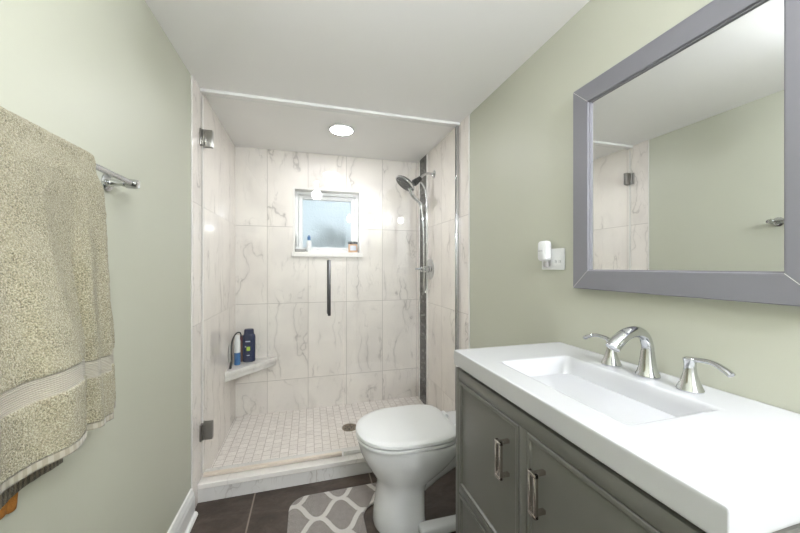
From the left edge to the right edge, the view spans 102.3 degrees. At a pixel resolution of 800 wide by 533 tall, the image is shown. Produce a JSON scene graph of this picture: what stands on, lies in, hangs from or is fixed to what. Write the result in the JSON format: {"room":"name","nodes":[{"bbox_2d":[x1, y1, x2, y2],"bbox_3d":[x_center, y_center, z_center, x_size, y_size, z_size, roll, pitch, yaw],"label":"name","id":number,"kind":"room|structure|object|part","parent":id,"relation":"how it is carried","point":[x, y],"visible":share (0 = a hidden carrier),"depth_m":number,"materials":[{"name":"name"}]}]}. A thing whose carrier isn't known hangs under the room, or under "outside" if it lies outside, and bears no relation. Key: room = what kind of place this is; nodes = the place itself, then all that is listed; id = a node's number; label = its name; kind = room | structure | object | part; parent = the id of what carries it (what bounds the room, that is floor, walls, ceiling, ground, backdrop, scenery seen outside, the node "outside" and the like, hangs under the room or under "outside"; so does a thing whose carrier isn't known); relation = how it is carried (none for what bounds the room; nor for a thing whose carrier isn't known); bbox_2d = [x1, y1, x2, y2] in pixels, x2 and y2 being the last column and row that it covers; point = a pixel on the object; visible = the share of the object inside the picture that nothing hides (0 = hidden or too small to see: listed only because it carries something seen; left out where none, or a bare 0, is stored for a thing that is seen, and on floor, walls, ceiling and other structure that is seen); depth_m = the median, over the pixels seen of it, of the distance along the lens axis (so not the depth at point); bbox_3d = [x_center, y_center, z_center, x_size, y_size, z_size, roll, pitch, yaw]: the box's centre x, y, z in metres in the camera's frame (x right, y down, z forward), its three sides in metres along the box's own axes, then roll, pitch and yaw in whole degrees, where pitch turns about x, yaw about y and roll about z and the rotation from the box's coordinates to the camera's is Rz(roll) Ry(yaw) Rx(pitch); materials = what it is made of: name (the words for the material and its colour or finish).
{"room":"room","nodes":[
{"label":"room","id":0,"kind":"room"},
{"bbox_2d":[0,0,190,532],"bbox_3d":[-0.774,0.188,0.505,0.118,2.224,4.493,0,0,-16],"label":"wall","id":1,"kind":"structure","parent":0,"point":[104,77],"depth_m":1.02,"materials":[{"name":"green paint"}]},
{"bbox_2d":[0,106,115,509],"bbox_3d":[-0.604,0.083,0.502,0.142,0.684,0.637,0,0,-16],"label":"towel","id":2,"kind":"object","parent":1,"relation":"attached to","point":[57,340],"visible":1,"depth_m":0.54,"materials":[{"name":"beige fabric"}]},
{"bbox_2d":[96,163,139,190],"bbox_3d":[-0.683,-0.236,0.545,0.078,0.048,0.818,0,0,-16],"label":"towel bar","id":3,"kind":"object","parent":1,"relation":"attached to","point":[108,183],"visible":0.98,"depth_m":0.89,"materials":[{"name":"silver metal"}]},
{"bbox_3d":[-0.788,-0.236,0.916,0.078,0.048,0.048,0,0,-16],"label":"post","id":4,"kind":"part","parent":3,"relation":"part of","materials":[{"name":"silver metal"}]},
{"bbox_2d":[167,488,197,532],"bbox_3d":[-0.556,1.134,0.008,0.032,0.132,3.217,0,0,-16],"label":"baseboard","id":5,"kind":"structure","parent":1,"relation":"attached to","point":[186,516],"depth_m":1.45,"materials":[{"name":"white paint"}]},
{"bbox_2d":[191,75,192,488],"bbox_3d":[-1.006,0.138,1.556,0.007,2.124,0.005,0,0,-16],"label":"trim","id":6,"kind":"structure","parent":1,"relation":"attached to","point":[191,75],"depth_m":1.56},
{"bbox_2d":[198,446,365,489],"bbox_3d":[-0.332,1.118,1.897,1.480,0.026,0.137,0,0,-16],"label":"trim","id":7,"kind":"structure","parent":1,"relation":"attached to","point":[293,468],"depth_m":1.77,"materials":[{"name":"stone"}]},
{"bbox_2d":[199,95,341,476],"bbox_3d":[-0.688,0.099,1.789,0.734,2.006,0.097,0,0,-16],"label":"shower door","id":8,"kind":"structure","parent":7,"relation":"on","point":[206,137],"depth_m":1.69,"materials":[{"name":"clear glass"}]},
{"bbox_3d":[-0.412,0.121,1.867,0.017,0.318,0.097,0,0,-16],"label":"pull handle","id":9,"kind":"part","parent":8,"relation":"part of","materials":[{"name":"silver metal"}]},
{"bbox_2d":[344,126,458,454],"bbox_3d":[0.025,0.099,1.990,0.738,2.012,0.020,0,0,-16],"label":"fixed glass panel","id":10,"kind":"object","parent":7,"relation":"on","point":[456,127],"visible":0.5,"depth_m":2.08,"materials":[{"name":"clear glass"}]},
{"bbox_2d":[198,462,371,502],"bbox_3d":[-0.332,1.191,1.896,1.482,0.118,0.122,0,0,-16],"label":"trim","id":11,"kind":"structure","parent":1,"relation":"attached to","point":[249,487],"depth_m":1.74,"materials":[{"name":"stone"}]},
{"bbox_2d":[193,77,234,507],"bbox_3d":[-1.136,0.138,2.015,0.005,2.124,0.950,0,0,-16],"label":"tiled wall","id":12,"kind":"structure","parent":0,"point":[219,161],"depth_m":1.91,"materials":[{"name":"stone"}]},
{"bbox_2d":[225,357,277,381],"bbox_3d":[-1.071,0.745,2.352,0.302,0.064,0.336,0,0,-16],"label":"corner shelf","id":13,"kind":"object","parent":12,"relation":"attached to","point":[245,368],"visible":0.8,"depth_m":2.34,"materials":[{"name":"stone"}]},
{"bbox_2d":[228,332,241,368],"bbox_3d":[-1.185,0.595,2.302,0.038,0.228,0.176,0,0,-3],"label":"bath brush","id":14,"kind":"object","parent":13,"relation":"on","point":[230,358],"visible":1,"depth_m":2.25,"materials":[{"name":"black plastic"}]},
{"bbox_2d":[234,335,239,364],"bbox_3d":[-1.181,0.606,2.339,0.041,0.213,0.041,0,0,-16],"label":"tube","id":15,"kind":"object","parent":13,"relation":"on","point":[237,337],"visible":1,"depth_m":2.32,"materials":[{"name":"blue plastic"}]},
{"bbox_2d":[240,335,242,361],"bbox_3d":[-1.188,0.615,2.423,0.035,0.195,0.035,0,0,-16],"label":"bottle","id":16,"kind":"object","parent":13,"relation":"on","point":[241,358],"visible":0.46,"depth_m":2.41,"materials":[{"name":"white plastic"}]},
{"bbox_2d":[242,328,255,361],"bbox_3d":[-1.135,0.591,2.422,0.090,0.243,0.057,0,0,-16],"label":"shampoo bottle","id":17,"kind":"object","parent":13,"relation":"on","point":[249,338],"visible":1,"depth_m":2.40,"materials":[{"name":"blue plastic"}]},
{"bbox_2d":[200,88,459,127],"bbox_3d":[-0.331,-0.916,1.890,1.478,0.016,0.048,0,0,-16],"label":"trim","id":18,"kind":"structure","parent":12,"relation":"attached to","point":[205,92],"depth_m":1.85,"materials":[{"name":"white paint"}]},
{"bbox_2d":[211,396,423,467],"bbox_3d":[-0.450,1.203,2.312,1.484,0.094,0.751,0,0,-16],"label":"floor","id":19,"kind":"structure","parent":0,"point":[251,438],"depth_m":2.24,"materials":[{"name":"tile"}]},
{"bbox_2d":[342,423,355,430],"bbox_3d":[-0.362,1.154,2.314,0.112,0.004,0.112,0,0,-16],"label":"shower drain","id":20,"kind":"object","parent":19,"relation":"on","point":[350,426],"visible":0.94,"depth_m":2.31,"materials":[{"name":"brown metal"}]},
{"bbox_2d":[190,467,455,532],"bbox_3d":[0.147,1.250,0.198,1.684,0.100,3.402,0,0,-16],"label":"floor","id":21,"kind":"structure","parent":0,"point":[265,511],"depth_m":1.60,"materials":[{"name":"tile"}]},
{"bbox_2d":[287,483,375,532],"bbox_3d":[-0.213,1.190,1.452,0.568,0.019,0.560,0,0,-16],"label":"bath mat","id":22,"kind":"object","parent":21,"relation":"on","point":[341,510],"visible":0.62,"depth_m":1.55,"materials":[{"name":"grey fabric"}]},
{"bbox_2d":[356,365,457,532],"bbox_3d":[0.145,0.841,1.589,0.724,0.721,0.386,0,0,-16],"label":"toilet","id":23,"kind":"object","parent":21,"relation":"on","point":[408,448],"visible":0.59,"depth_m":1.44,"materials":[{"name":"ceramic"}]},
{"bbox_3d":[0.019,0.789,1.554,0.458,0.020,0.382,0,0,-16],"label":"seat","id":24,"kind":"part","parent":23,"relation":"part of","materials":[{"name":"white plastic"}]},
{"bbox_3d":[0.018,0.764,1.553,0.460,0.030,0.386,0,0,-16],"label":"lid","id":25,"kind":"part","parent":23,"relation":"part of","materials":[{"name":"white plastic"}]},
{"bbox_3d":[0.049,1.000,1.562,0.504,0.401,0.370,0,0,-16],"label":"bowl","id":26,"kind":"part","parent":23,"relation":"part of","materials":[{"name":"ceramic"}]},
{"bbox_2d":[456,367,799,532],"bbox_3d":[0.495,0.771,0.818,0.469,0.858,0.762,0,0,-16],"label":"vanity cabinet","id":27,"kind":"object","parent":21,"relation":"on","point":[515,473],"visible":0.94,"depth_m":0.75,"materials":[{"name":"grey paint"}]},
{"bbox_3d":[0.306,0.923,0.765,0.020,0.298,0.705,0,0,-16],"label":"drawer","id":28,"kind":"part","parent":27,"relation":"part of","materials":[{"name":"grey paint"}]},
{"bbox_3d":[0.254,0.568,0.948,0.020,0.355,0.324,0,0,-16],"label":"door","id":29,"kind":"part","parent":27,"relation":"part of","materials":[{"name":"grey paint"}]},
{"bbox_3d":[0.265,0.495,0.831,0.034,0.096,0.025,0,0,-16],"label":"handle","id":30,"kind":"part","parent":27,"relation":"part of","materials":[{"name":"silver metal"}]},
{"bbox_3d":[0.301,0.495,0.704,0.034,0.096,0.025,0,0,-16],"label":"handle","id":31,"kind":"part","parent":27,"relation":"part of","materials":[{"name":"silver metal"}]},
{"bbox_3d":[0.354,0.568,0.593,0.020,0.355,0.348,0,0,-16],"label":"door","id":32,"kind":"part","parent":27,"relation":"part of","materials":[{"name":"grey paint"}]},
{"bbox_2d":[454,342,799,532],"bbox_3d":[0.509,0.339,0.821,0.447,0.094,0.770,0,0,-16],"label":"sink","id":33,"kind":"object","parent":27,"relation":"in","point":[724,462],"visible":1,"depth_m":0.58,"materials":[{"name":"white ceramic"}]},
{"bbox_2d":[583,326,735,393],"bbox_3d":[0.606,0.224,0.845,0.160,0.136,0.381,0,0,-16],"label":"faucet","id":34,"kind":"object","parent":33,"relation":"on","point":[689,381],"visible":1,"depth_m":0.83,"materials":[{"name":"silver metal"}]},
{"bbox_3d":[0.613,0.221,0.995,0.018,0.026,0.098,0,0,-23],"label":"lever","id":35,"kind":"part","parent":34,"relation":"part of","materials":[{"name":"silver metal"}]},
{"bbox_3d":[0.628,0.253,0.959,0.052,0.077,0.052,0,0,-16],"label":"handle","id":36,"kind":"part","parent":34,"relation":"part of","materials":[{"name":"silver metal"}]},
{"bbox_3d":[0.601,0.194,0.840,0.147,0.076,0.035,0,0,-16],"label":"spout","id":37,"kind":"part","parent":34,"relation":"part of","materials":[{"name":"silver metal"}]},
{"bbox_3d":[0.657,0.259,0.856,0.056,0.066,0.056,0,0,-16],"label":"spout","id":38,"kind":"part","parent":34,"relation":"part of","materials":[{"name":"silver metal"}]},
{"bbox_3d":[0.684,0.253,0.760,0.052,0.077,0.052,0,0,-16],"label":"handle","id":39,"kind":"part","parent":34,"relation":"part of","materials":[{"name":"silver metal"}]},
{"bbox_3d":[0.690,0.221,0.722,0.018,0.026,0.098,0,0,-9],"label":"lever","id":40,"kind":"part","parent":34,"relation":"part of","materials":[{"name":"silver metal"}]},
{"bbox_2d":[235,146,417,416],"bbox_3d":[-0.579,0.138,2.770,1.484,2.124,0.200,0,0,-16],"label":"tiled wall","id":41,"kind":"structure","parent":0,"point":[366,350],"depth_m":2.65,"materials":[{"name":"tile"}]},
{"bbox_2d":[295,191,357,251],"bbox_3d":[-0.624,-0.372,2.764,0.524,0.508,0.118,0,0,-16],"label":"window","id":42,"kind":"structure","parent":41,"relation":"in","point":[330,220],"depth_m":2.77,"materials":[{"name":"glass"}]},
{"bbox_3d":[-0.627,-0.364,2.777,0.412,0.412,0.004,0,0,-16],"label":"pane","id":43,"kind":"part","parent":42,"relation":"part of","materials":[{"name":"clear glass"}]},
{"bbox_2d":[293,187,360,252],"bbox_3d":[-0.607,-0.379,2.705,0.552,0.522,0.099,0,0,-16],"label":"trim","id":44,"kind":"structure","parent":41,"relation":"attached to","point":[302,189],"depth_m":2.68,"materials":[{"name":"wood"}]},
{"bbox_2d":[292,252,362,256],"bbox_3d":[-0.605,-0.098,2.697,0.568,0.040,0.117,0,0,-16],"label":"trim","id":45,"kind":"structure","parent":41,"relation":"attached to","point":[294,254],"depth_m":2.64,"materials":[{"name":"stone"}]},
{"bbox_2d":[295,249,305,251],"bbox_3d":[-0.812,-0.130,2.624,0.088,0.022,0.072,0,0,-16],"label":"soap dish","id":46,"kind":"object","parent":45,"relation":"on","point":[296,250],"visible":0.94,"depth_m":2.59,"materials":[{"name":"grey plastic"}]},
{"bbox_2d":[307,235,310,251],"bbox_3d":[-0.748,-0.189,2.648,0.039,0.139,0.039,0,0,-16],"label":"lotion bottle","id":47,"kind":"object","parent":45,"relation":"on","point":[308,237],"visible":0.96,"depth_m":2.63,"materials":[{"name":"white plastic"}]},
{"bbox_2d":[348,242,357,251],"bbox_3d":[-0.403,-0.165,2.746,0.083,0.091,0.083,0,0,-16],"label":"jar","id":48,"kind":"object","parent":45,"relation":"on","point":[352,246],"visible":0.88,"depth_m":2.71,"materials":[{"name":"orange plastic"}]},
{"bbox_2d":[145,0,589,162],"bbox_3d":[-0.005,-0.974,0.738,1.684,0.100,4.523,0,0,-16],"label":"ceiling","id":49,"kind":"structure","parent":0,"point":[431,59],"depth_m":1.42,"materials":[{"name":"paint"}]},
{"bbox_2d":[329,124,354,134],"bbox_3d":[-0.392,-0.918,2.165,0.172,0.012,0.172,0,0,-16],"label":"recessed light","id":50,"kind":"object","parent":49,"relation":"in","point":[339,129],"visible":1,"depth_m":2.15,"materials":[{"name":"white plastic"}]},
{"bbox_2d":[331,126,351,134],"bbox_3d":[-0.392,-0.914,2.165,0.143,0.004,0.143,0,0,-16],"label":"diffuser","id":51,"kind":"object","parent":50,"relation":"attached to","point":[339,130],"depth_m":2.16,"materials":[{"name":"white plastic"}]},
{"bbox_2d":[418,116,467,411],"bbox_3d":[0.291,0.138,2.418,0.005,2.124,0.950,0,0,-16],"label":"tiled wall","id":52,"kind":"structure","parent":0,"point":[441,159],"depth_m":2.31,"materials":[{"name":"tile"}]},
{"bbox_2d":[396,170,435,292],"bbox_3d":[0.120,-0.270,2.449,0.308,0.952,0.166,0,0,-16],"label":"shower","id":53,"kind":"object","parent":52,"relation":"attached to","point":[404,182],"visible":1,"depth_m":2.47,"materials":[{"name":"silver metal"}]},
{"bbox_3d":[0.116,-0.519,2.457,0.123,0.162,0.037,0,0,-26],"label":"hand shower handle","id":54,"kind":"part","parent":53,"relation":"part of","materials":[{"name":"silver metal"}]},
{"bbox_3d":[0.206,-0.700,2.484,0.115,0.058,0.019,0,0,-16],"label":"shower arm","id":55,"kind":"part","parent":53,"relation":"part of","materials":[{"name":"silver metal"}]},
{"bbox_2d":[419,153,427,404],"bbox_3d":[0.199,0.116,2.729,0.006,2.080,0.165,0,0,-16],"label":"trim","id":56,"kind":"structure","parent":52,"relation":"attached to","point":[423,160],"depth_m":2.74,"materials":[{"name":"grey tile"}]},
{"bbox_2d":[415,259,433,279],"bbox_3d":[0.183,0.022,2.566,0.123,0.172,0.172,0,0,-16],"label":"shower valve","id":57,"kind":"object","parent":52,"relation":"attached to","point":[430,261],"visible":0.75,"depth_m":2.55,"materials":[{"name":"silver metal"}]},
{"bbox_2d":[470,0,799,413],"bbox_3d":[0.771,0.188,0.941,0.118,2.224,4.493,0,0,-16],"label":"wall","id":58,"kind":"structure","parent":0,"point":[521,135],"depth_m":1.22,"materials":[{"name":"green paint"}]},
{"bbox_2d":[468,114,469,348],"bbox_3d":[0.420,0.138,1.958,0.007,2.124,0.005,0,0,-16],"label":"trim","id":59,"kind":"structure","parent":58,"relation":"attached to","point":[469,114],"depth_m":1.96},
{"bbox_2d":[542,248,564,269],"bbox_3d":[0.609,-0.029,1.284,0.009,0.084,0.124,0,0,-16],"label":"outlet plate","id":60,"kind":"object","parent":58,"relation":"attached to","point":[557,262],"visible":0.84,"depth_m":1.26,"materials":[{"name":"white plastic"}]},
{"bbox_2d":[538,241,550,266],"bbox_3d":[0.582,-0.051,1.302,0.029,0.106,0.054,0,0,-16],"label":"plug","id":61,"kind":"object","parent":60,"relation":"attached to","point":[544,247],"visible":1,"depth_m":1.28,"materials":[{"name":"white plastic"}]},
{"bbox_2d":[549,252,561,265],"bbox_3d":[0.611,-0.029,1.266,0.002,0.054,0.066,0,0,-16],"label":"receptacle","id":62,"kind":"object","parent":60,"relation":"attached to","point":[556,257],"depth_m":1.26,"materials":[{"name":"plastic"}]},
{"bbox_2d":[573,0,799,305],"bbox_3d":[0.712,-0.273,0.869,0.029,0.699,0.596,0,0,-16],"label":"wall mirror","id":63,"kind":"object","parent":58,"relation":"attached to","point":[686,149],"visible":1,"depth_m":0.79,"materials":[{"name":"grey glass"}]},
{"bbox_3d":[-0.693,0.112,0.506,0.038,0.025,0.150,0,0,-16],"label":"wall hook","id":64,"kind":"object","parent":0,"visible":0},
{"bbox_2d":[0,492,17,519],"bbox_3d":[-0.707,0.273,0.573,0.012,0.353,0.056,0,0,-16],"label":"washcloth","id":65,"kind":"object","parent":64,"relation":"hanging from","point":[10,506],"visible":0.16,"depth_m":0.59,"materials":[{"name":"orange fabric"}]}
]}

